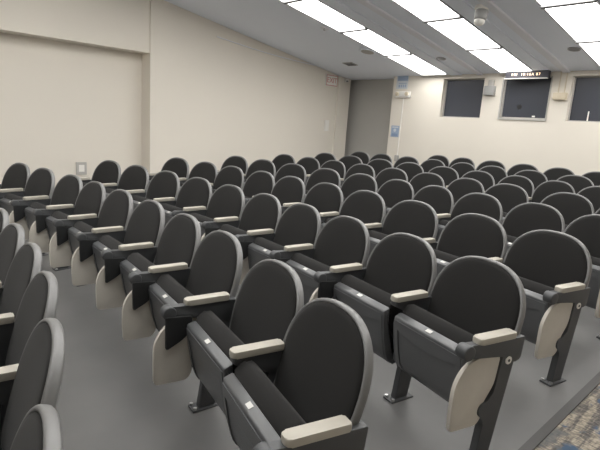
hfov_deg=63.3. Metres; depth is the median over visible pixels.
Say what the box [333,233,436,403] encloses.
chair
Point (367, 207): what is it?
cushion
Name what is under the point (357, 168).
cushion
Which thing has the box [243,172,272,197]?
chair back
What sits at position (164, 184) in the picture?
cushion
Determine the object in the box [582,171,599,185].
chair
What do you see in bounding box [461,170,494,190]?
chair
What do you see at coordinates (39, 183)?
cushion
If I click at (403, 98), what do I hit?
power cable
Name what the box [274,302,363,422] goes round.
cushion
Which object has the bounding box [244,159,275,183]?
chair
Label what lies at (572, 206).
chair
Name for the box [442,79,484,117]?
window
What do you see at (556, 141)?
wall
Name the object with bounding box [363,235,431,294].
cushion
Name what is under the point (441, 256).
seat cushion
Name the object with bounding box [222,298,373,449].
chair
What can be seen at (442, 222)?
seat cushion
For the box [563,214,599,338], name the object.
chair
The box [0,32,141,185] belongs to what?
wall
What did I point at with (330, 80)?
exit sign
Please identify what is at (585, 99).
window
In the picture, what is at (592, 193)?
chair
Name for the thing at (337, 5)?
trim
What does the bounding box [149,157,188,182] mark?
chair
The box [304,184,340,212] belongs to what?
cushion
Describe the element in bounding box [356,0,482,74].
trim
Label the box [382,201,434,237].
cushion
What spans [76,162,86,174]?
wall outlet
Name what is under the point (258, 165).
cushion
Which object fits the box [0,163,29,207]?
chair
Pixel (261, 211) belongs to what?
cushion
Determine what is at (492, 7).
trim
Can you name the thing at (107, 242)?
seat cushion
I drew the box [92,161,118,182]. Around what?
cushion
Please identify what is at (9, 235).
cushion
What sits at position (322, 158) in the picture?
chair
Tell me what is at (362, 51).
grille
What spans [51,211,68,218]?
seat cushion
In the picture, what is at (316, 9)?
ceiling light
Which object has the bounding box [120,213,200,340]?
chair
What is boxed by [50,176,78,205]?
cushion
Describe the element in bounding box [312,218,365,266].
cushion
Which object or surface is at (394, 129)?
poster
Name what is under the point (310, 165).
cushion
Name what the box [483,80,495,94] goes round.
speaker box
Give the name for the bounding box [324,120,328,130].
thermostat
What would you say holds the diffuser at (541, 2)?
attached to the ceiling light at (543, 3)
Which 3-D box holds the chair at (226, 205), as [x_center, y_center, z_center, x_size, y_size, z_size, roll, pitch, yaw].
[-0.835,0.066,4.507,0.554,0.862,0.622,-7,16,-42]
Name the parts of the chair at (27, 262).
post, armrest, backrest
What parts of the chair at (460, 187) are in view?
backrest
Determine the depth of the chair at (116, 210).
3.83 m
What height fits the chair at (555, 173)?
0.862 m
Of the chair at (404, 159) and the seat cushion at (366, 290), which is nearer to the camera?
the seat cushion at (366, 290)
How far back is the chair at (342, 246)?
3.24 m
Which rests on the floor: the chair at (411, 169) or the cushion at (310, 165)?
the chair at (411, 169)
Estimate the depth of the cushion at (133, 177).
5.77 m
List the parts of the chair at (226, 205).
pivot knob, backrest, armrest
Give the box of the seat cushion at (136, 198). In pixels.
[132,195,151,201]
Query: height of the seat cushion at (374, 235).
0.345 m
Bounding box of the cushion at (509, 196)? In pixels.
[485,185,526,212]
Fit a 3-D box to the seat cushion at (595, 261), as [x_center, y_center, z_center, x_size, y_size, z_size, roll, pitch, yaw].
[2.152,0.386,3.752,0.178,0.345,0.468,-3,14,-31]
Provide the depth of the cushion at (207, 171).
6.44 m
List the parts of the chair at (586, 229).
backrest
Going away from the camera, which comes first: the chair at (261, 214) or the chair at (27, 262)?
the chair at (27, 262)
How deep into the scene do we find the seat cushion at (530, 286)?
2.96 m
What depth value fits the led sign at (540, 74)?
8.23 m
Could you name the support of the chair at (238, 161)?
on the floor
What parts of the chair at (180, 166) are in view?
backrest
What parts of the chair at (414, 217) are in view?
backrest, armrest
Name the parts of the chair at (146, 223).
pivot knob, armrest, backrest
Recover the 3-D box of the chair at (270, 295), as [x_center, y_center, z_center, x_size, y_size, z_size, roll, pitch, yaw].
[-0.260,0.613,2.279,0.409,0.870,0.600,-3,14,-31]
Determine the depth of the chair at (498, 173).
7.63 m
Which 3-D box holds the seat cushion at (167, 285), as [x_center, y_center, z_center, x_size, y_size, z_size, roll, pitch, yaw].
[-0.656,0.504,2.745,0.178,0.345,0.479,-4,14,-34]
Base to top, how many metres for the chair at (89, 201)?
0.862 m
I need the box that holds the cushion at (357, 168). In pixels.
[344,164,372,180]
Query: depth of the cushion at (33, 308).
2.00 m
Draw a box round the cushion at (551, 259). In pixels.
[504,232,586,287]
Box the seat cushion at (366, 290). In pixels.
[341,275,402,339]
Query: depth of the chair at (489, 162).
8.72 m
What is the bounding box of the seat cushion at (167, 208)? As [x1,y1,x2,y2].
[161,203,182,211]
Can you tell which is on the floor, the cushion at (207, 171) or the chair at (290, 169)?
the chair at (290, 169)
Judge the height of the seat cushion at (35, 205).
0.345 m
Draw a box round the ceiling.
[165,0,599,79]
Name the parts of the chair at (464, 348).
pivot knob, backrest, post, armrest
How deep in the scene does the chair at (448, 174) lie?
7.20 m
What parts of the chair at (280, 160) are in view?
backrest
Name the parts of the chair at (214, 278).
pivot knob, foot plate, armrest, post, backrest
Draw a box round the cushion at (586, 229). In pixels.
[565,216,599,257]
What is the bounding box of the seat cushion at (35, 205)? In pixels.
[30,202,45,208]
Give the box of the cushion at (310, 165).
[297,158,317,174]
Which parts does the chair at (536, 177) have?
backrest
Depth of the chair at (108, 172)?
6.09 m
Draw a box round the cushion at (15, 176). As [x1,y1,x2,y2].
[1,164,26,190]
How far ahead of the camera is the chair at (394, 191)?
5.50 m
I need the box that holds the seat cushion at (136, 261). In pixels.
[127,252,154,271]
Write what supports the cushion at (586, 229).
on the chair at (586, 229)
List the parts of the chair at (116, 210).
pivot knob, armrest, backrest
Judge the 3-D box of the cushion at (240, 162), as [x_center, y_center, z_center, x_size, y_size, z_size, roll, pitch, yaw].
[-1.019,-0.812,7.464,0.530,0.470,0.162,13,14,36]
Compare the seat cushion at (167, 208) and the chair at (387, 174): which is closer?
the seat cushion at (167, 208)
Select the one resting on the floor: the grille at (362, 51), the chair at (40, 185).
the chair at (40, 185)
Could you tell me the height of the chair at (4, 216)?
0.862 m
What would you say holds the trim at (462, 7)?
attached to the ceiling
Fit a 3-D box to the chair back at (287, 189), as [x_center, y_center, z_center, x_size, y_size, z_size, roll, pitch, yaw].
[-0.149,-0.293,5.408,0.162,0.470,0.506,-7,16,-43]
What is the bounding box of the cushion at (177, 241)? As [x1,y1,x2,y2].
[154,215,195,266]
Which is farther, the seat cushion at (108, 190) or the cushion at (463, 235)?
the seat cushion at (108, 190)
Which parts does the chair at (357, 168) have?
backrest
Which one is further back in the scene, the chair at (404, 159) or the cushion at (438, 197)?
the chair at (404, 159)
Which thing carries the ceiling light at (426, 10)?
attached to the ceiling
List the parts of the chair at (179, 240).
pivot knob, armrest, backrest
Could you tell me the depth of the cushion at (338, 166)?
7.44 m
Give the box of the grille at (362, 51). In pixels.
[361,50,373,53]
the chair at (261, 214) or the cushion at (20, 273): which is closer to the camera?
the cushion at (20, 273)
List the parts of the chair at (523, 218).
backrest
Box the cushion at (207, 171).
[188,163,215,184]
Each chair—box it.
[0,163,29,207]
[0,168,54,255]
[0,208,8,232]
[0,223,24,298]
[0,242,41,366]
[0,271,57,447]
[0,318,64,449]
[10,404,62,449]
[24,174,82,270]
[46,181,105,286]
[67,189,132,285]
[81,160,120,189]
[92,200,164,309]
[105,165,148,196]
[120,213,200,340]
[132,170,179,210]
[148,230,242,412]
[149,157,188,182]
[161,177,211,226]
[180,162,217,188]
[186,259,303,415]
[190,184,244,240]
[212,166,243,193]
[217,156,247,178]
[218,193,281,284]
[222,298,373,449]
[242,171,274,204]
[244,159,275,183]
[248,203,320,268]
[271,176,304,213]
[272,154,295,172]
[274,163,306,184]
[286,215,369,304]
[296,157,319,184]
[303,182,343,223]
[305,168,340,195]
[314,153,335,166]
[320,160,345,182]
[321,190,385,232]
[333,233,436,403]
[338,155,362,171]
[340,163,374,187]
[340,173,377,200]
[351,151,369,163]
[365,200,437,266]
[367,159,392,177]
[368,154,392,163]
[375,168,407,190]
[377,179,413,215]
[393,156,418,167]
[393,256,525,449]
[396,162,423,181]
[409,172,444,194]
[412,185,453,221]
[420,159,444,171]
[427,155,449,166]
[429,166,458,187]
[433,213,506,277]
[436,193,502,241]
[447,178,484,204]
[449,157,474,166]
[451,162,475,177]
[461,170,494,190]
[476,160,505,170]
[479,166,507,184]
[484,183,528,224]
[498,175,533,201]
[502,202,564,252]
[503,230,591,386]
[507,164,537,175]
[514,170,547,189]
[531,180,574,202]
[540,192,593,228]
[543,167,574,180]
[557,175,593,193]
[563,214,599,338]
[577,186,599,213]
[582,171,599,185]
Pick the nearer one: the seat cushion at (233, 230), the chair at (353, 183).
the seat cushion at (233, 230)
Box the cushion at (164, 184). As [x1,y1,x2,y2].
[146,172,176,199]
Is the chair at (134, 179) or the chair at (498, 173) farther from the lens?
the chair at (498, 173)
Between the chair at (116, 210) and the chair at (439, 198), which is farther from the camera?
the chair at (439, 198)
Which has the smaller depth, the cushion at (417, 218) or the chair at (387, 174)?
the cushion at (417, 218)
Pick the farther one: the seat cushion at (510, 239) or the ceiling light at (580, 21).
the ceiling light at (580, 21)
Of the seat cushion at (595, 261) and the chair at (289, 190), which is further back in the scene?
the chair at (289, 190)
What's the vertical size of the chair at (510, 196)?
0.862 m
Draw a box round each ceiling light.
[280,0,297,2]
[284,0,366,32]
[340,28,410,55]
[385,53,446,75]
[393,0,460,21]
[424,16,500,50]
[466,46,533,72]
[535,0,595,7]
[541,0,599,42]
[575,42,599,65]
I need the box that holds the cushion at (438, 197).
[413,186,450,213]
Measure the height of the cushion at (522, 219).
0.470 m
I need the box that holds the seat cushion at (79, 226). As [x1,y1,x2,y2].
[73,221,93,231]
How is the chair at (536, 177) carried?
on the floor
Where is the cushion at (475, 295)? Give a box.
[427,258,519,334]
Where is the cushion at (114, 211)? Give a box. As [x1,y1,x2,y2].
[96,191,128,229]
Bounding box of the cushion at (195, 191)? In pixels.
[176,178,208,208]
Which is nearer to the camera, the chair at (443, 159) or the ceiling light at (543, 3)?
the ceiling light at (543, 3)
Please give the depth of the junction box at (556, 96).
7.99 m
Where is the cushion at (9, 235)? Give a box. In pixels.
[0,225,17,285]
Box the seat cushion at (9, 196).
[4,193,22,199]
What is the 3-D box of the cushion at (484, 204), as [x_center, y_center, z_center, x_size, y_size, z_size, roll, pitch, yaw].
[1.694,-0.059,4.717,0.162,0.470,0.525,-4,14,-35]
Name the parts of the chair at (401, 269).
foot plate, backrest, post, armrest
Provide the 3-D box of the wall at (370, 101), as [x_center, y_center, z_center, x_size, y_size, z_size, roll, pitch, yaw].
[1.629,-2.271,11.764,0.180,2.900,2.350,-7,16,-42]
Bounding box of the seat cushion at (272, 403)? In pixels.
[234,360,306,437]
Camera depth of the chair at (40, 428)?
1.08 m
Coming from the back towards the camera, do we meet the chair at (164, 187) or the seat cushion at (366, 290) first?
the chair at (164, 187)
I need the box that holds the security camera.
[474,4,488,25]
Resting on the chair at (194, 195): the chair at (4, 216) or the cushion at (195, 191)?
the cushion at (195, 191)
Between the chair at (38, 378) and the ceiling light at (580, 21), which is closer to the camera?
the chair at (38, 378)
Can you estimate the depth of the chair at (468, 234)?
3.60 m
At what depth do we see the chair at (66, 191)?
4.62 m
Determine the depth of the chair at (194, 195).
4.91 m
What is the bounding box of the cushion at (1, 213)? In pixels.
[0,212,2,232]
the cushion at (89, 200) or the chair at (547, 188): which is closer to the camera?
the cushion at (89, 200)
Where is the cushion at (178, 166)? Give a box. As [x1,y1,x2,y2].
[162,158,186,177]
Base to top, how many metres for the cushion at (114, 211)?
0.470 m
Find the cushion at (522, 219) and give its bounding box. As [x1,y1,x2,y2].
[503,204,561,236]
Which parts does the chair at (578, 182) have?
backrest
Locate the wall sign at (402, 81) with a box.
[396,76,408,88]
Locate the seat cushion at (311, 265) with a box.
[291,253,329,271]
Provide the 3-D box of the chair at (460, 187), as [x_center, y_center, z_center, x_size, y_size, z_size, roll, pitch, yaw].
[1.853,-0.131,5.849,0.554,0.862,0.594,-6,15,-39]
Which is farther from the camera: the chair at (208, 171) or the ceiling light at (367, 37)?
the ceiling light at (367, 37)
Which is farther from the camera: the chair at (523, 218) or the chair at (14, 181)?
the chair at (14, 181)
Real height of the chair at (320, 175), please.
0.862 m
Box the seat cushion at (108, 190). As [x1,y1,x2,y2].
[105,188,114,193]
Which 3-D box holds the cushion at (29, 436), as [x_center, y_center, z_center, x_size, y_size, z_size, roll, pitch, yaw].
[-0.620,0.679,1.041,0.162,0.470,0.532,-2,13,-28]
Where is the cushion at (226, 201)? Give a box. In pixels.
[206,186,241,218]
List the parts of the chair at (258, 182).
backrest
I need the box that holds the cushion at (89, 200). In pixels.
[73,182,101,216]
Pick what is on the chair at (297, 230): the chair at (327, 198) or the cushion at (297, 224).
the cushion at (297, 224)
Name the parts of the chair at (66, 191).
pivot knob, armrest, foot plate, backrest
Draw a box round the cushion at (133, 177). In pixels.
[117,166,145,189]
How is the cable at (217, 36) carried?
attached to the wall at (206, 97)
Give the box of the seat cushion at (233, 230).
[220,224,246,234]
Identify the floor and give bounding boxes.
[25,238,599,449]
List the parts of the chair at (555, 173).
backrest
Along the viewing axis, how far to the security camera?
6.07 m
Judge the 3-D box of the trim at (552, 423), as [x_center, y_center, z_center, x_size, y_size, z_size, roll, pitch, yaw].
[0.614,1.113,1.897,14.250,0.426,0.046,-7,16,-42]
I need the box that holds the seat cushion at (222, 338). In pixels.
[196,311,244,372]
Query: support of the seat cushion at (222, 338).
on the chair at (270, 295)
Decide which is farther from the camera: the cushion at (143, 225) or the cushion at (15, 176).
the cushion at (15, 176)
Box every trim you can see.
[319,0,461,75]
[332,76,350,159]
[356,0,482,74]
[442,0,551,71]
[477,0,570,72]
[518,372,599,449]
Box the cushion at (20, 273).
[0,245,33,318]
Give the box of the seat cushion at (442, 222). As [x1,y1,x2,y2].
[438,220,448,225]
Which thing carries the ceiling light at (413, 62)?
attached to the ceiling
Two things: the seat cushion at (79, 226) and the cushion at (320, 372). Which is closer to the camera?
the cushion at (320, 372)
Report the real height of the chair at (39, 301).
0.862 m
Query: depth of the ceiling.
8.08 m
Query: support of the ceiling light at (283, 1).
attached to the ceiling
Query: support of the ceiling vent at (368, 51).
in the ceiling
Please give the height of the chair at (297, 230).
0.862 m
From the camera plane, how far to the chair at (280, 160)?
8.14 m
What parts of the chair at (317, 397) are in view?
pivot knob, armrest, backrest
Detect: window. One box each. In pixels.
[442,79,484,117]
[497,76,552,120]
[567,76,599,121]
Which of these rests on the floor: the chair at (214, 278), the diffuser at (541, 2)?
the chair at (214, 278)
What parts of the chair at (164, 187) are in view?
backrest, armrest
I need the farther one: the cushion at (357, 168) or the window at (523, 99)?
the window at (523, 99)
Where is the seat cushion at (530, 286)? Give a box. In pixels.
[518,276,554,294]
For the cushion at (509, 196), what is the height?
0.470 m
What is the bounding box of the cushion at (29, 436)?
[10,411,42,449]
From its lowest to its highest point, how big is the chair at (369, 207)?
0.862 m
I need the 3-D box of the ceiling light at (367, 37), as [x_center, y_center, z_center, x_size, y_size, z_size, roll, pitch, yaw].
[1.308,-3.120,8.316,1.226,0.254,0.590,-7,16,-42]
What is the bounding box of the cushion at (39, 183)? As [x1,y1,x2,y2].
[24,169,51,196]
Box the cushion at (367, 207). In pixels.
[339,192,382,223]
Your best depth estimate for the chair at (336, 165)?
7.42 m
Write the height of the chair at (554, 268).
0.862 m
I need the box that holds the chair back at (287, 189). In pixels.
[271,177,302,204]
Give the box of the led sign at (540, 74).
[504,70,550,79]
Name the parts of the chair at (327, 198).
backrest, armrest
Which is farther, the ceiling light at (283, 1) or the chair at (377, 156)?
the chair at (377, 156)
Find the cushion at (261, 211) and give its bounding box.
[239,195,277,230]
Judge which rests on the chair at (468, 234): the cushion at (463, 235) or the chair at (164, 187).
the cushion at (463, 235)
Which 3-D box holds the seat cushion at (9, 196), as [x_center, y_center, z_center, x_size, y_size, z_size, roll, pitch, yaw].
[-2.900,-0.131,5.085,0.479,0.345,0.178,13,14,36]
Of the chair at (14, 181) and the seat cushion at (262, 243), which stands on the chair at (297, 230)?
the seat cushion at (262, 243)
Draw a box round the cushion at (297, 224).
[273,205,316,245]
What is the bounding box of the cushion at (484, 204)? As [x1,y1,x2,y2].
[451,194,499,221]
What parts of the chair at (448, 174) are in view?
backrest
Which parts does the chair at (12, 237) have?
backrest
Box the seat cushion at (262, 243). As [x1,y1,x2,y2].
[253,237,283,250]
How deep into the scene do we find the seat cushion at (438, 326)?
2.36 m
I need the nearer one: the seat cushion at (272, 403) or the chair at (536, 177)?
the seat cushion at (272, 403)
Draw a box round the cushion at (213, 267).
[186,233,236,295]
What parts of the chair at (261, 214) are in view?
pivot knob, backrest, armrest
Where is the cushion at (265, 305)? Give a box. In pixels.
[230,262,296,343]
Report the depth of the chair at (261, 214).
4.08 m
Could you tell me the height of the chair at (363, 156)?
0.862 m
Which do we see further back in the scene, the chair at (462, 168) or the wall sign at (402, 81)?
the wall sign at (402, 81)
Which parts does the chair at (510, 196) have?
backrest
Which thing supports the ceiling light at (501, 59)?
attached to the ceiling
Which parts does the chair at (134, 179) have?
backrest, armrest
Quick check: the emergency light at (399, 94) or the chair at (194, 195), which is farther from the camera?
the emergency light at (399, 94)
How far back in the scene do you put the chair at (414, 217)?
4.10 m
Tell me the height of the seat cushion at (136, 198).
0.345 m
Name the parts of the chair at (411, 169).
backrest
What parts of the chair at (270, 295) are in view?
armrest, backrest, post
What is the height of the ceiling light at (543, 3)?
0.254 m
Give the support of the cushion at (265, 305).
on the chair at (270, 295)
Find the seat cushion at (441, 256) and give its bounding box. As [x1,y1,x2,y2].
[433,249,460,262]
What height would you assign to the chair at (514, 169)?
0.862 m
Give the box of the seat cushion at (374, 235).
[369,230,387,239]
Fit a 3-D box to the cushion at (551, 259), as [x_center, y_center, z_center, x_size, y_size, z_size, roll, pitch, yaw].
[1.582,0.289,3.155,0.162,0.470,0.550,-3,13,-30]
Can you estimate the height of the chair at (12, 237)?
0.862 m
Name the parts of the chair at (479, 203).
backrest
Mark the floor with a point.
(109, 399)
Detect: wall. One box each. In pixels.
[0,0,337,173]
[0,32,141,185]
[344,79,393,158]
[386,70,599,175]
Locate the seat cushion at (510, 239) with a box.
[507,235,517,242]
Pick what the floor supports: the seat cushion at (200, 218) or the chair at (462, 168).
the chair at (462, 168)
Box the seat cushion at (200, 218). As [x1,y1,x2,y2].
[190,213,213,222]
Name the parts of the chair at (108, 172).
backrest, armrest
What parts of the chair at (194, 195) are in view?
pivot knob, backrest, armrest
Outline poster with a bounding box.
[390,126,399,136]
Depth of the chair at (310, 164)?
7.76 m
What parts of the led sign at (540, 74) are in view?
rail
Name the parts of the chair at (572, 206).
backrest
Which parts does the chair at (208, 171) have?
backrest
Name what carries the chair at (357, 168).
on the floor
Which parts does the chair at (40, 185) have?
pivot knob, armrest, backrest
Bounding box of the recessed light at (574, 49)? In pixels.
[567,47,580,51]
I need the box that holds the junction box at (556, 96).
[552,71,567,99]
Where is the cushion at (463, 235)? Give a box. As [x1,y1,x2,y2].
[437,215,502,257]
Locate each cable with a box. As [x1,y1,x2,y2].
[217,36,315,65]
[397,98,403,154]
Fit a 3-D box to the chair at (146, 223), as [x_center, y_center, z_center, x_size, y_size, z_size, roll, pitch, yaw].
[-1.307,0.261,3.575,0.545,0.862,0.614,-6,15,-40]
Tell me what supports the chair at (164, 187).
on the floor
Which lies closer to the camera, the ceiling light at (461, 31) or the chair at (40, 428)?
the chair at (40, 428)
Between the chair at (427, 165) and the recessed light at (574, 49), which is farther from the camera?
the chair at (427, 165)
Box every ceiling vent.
[343,62,357,65]
[359,48,376,54]
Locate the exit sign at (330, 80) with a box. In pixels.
[325,74,337,86]
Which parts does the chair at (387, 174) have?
backrest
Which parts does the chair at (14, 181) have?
armrest, backrest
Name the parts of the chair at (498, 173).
backrest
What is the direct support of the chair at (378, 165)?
on the floor
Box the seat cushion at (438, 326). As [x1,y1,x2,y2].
[402,304,473,343]
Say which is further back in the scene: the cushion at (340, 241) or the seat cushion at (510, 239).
the seat cushion at (510, 239)
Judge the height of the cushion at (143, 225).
0.470 m
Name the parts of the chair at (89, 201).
pivot knob, armrest, backrest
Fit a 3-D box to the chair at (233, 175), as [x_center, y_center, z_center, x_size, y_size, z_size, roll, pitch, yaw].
[-1.013,-0.295,6.029,0.592,0.862,0.545,14,15,40]
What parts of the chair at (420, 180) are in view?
backrest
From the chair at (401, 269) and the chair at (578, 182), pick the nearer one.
the chair at (401, 269)
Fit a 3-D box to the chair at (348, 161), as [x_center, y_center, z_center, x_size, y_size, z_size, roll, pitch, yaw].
[0.736,-0.756,8.343,0.628,0.862,0.545,14,15,39]
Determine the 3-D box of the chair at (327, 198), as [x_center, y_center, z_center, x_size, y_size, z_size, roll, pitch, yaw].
[0.099,0.010,4.919,0.554,0.862,0.616,-6,15,-40]
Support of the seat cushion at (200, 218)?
on the chair at (226, 205)
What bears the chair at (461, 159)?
on the floor
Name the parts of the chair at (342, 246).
pivot knob, backrest, armrest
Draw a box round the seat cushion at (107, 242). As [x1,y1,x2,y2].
[99,235,122,249]
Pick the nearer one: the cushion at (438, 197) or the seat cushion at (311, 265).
the seat cushion at (311, 265)
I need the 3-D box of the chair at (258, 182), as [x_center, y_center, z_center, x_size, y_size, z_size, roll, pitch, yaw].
[-0.618,-0.194,5.673,0.580,0.862,0.554,15,16,43]
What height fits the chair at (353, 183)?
0.862 m
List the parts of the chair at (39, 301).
post, armrest, backrest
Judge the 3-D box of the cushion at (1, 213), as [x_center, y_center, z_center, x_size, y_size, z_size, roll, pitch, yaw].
[-2.029,0.143,3.171,0.162,0.470,0.513,-7,16,-43]
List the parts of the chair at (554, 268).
backrest, pivot knob, foot plate, post, armrest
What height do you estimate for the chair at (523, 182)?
0.862 m
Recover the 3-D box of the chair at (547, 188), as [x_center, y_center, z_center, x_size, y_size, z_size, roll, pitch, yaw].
[2.995,-0.112,5.968,0.554,0.862,0.577,-5,14,-36]
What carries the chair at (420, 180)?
on the floor
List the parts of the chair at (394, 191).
backrest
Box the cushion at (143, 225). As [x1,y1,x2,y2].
[123,202,159,245]
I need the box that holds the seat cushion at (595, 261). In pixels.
[591,256,599,265]
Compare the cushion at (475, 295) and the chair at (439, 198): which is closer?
the cushion at (475, 295)
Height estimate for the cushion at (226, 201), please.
0.470 m
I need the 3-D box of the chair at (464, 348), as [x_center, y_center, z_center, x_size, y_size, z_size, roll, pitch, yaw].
[0.744,0.605,2.413,0.495,0.862,0.600,-3,13,-29]
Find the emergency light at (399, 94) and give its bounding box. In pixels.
[395,91,410,97]
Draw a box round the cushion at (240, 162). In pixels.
[221,157,245,173]
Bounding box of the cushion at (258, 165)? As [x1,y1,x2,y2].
[246,160,273,178]
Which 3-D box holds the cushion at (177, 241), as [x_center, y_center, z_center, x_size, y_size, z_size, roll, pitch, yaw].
[-0.820,0.179,3.227,0.162,0.470,0.531,-5,15,-37]
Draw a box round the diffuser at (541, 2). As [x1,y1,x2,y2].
[537,0,581,5]
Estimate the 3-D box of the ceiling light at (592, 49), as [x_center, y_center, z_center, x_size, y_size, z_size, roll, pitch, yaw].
[4.400,-2.394,6.840,1.226,0.254,0.590,-7,16,-42]
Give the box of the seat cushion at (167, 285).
[156,274,193,303]
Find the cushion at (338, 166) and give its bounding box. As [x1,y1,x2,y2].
[321,161,343,177]
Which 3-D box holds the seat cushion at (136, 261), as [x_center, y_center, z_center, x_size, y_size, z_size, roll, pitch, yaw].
[-0.970,0.396,3.168,0.178,0.345,0.463,-5,15,-37]
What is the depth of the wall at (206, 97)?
9.02 m
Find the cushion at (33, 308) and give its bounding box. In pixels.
[5,274,47,365]
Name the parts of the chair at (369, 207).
backrest, armrest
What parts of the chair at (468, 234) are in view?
backrest, armrest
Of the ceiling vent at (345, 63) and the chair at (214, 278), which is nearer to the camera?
the chair at (214, 278)
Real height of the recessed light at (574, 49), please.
0.040 m
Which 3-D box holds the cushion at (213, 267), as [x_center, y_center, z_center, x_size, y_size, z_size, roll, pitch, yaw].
[-0.501,0.290,2.797,0.162,0.470,0.549,-4,14,-34]
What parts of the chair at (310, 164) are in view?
backrest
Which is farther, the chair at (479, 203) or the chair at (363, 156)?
the chair at (363, 156)
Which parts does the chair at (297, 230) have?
pivot knob, backrest, armrest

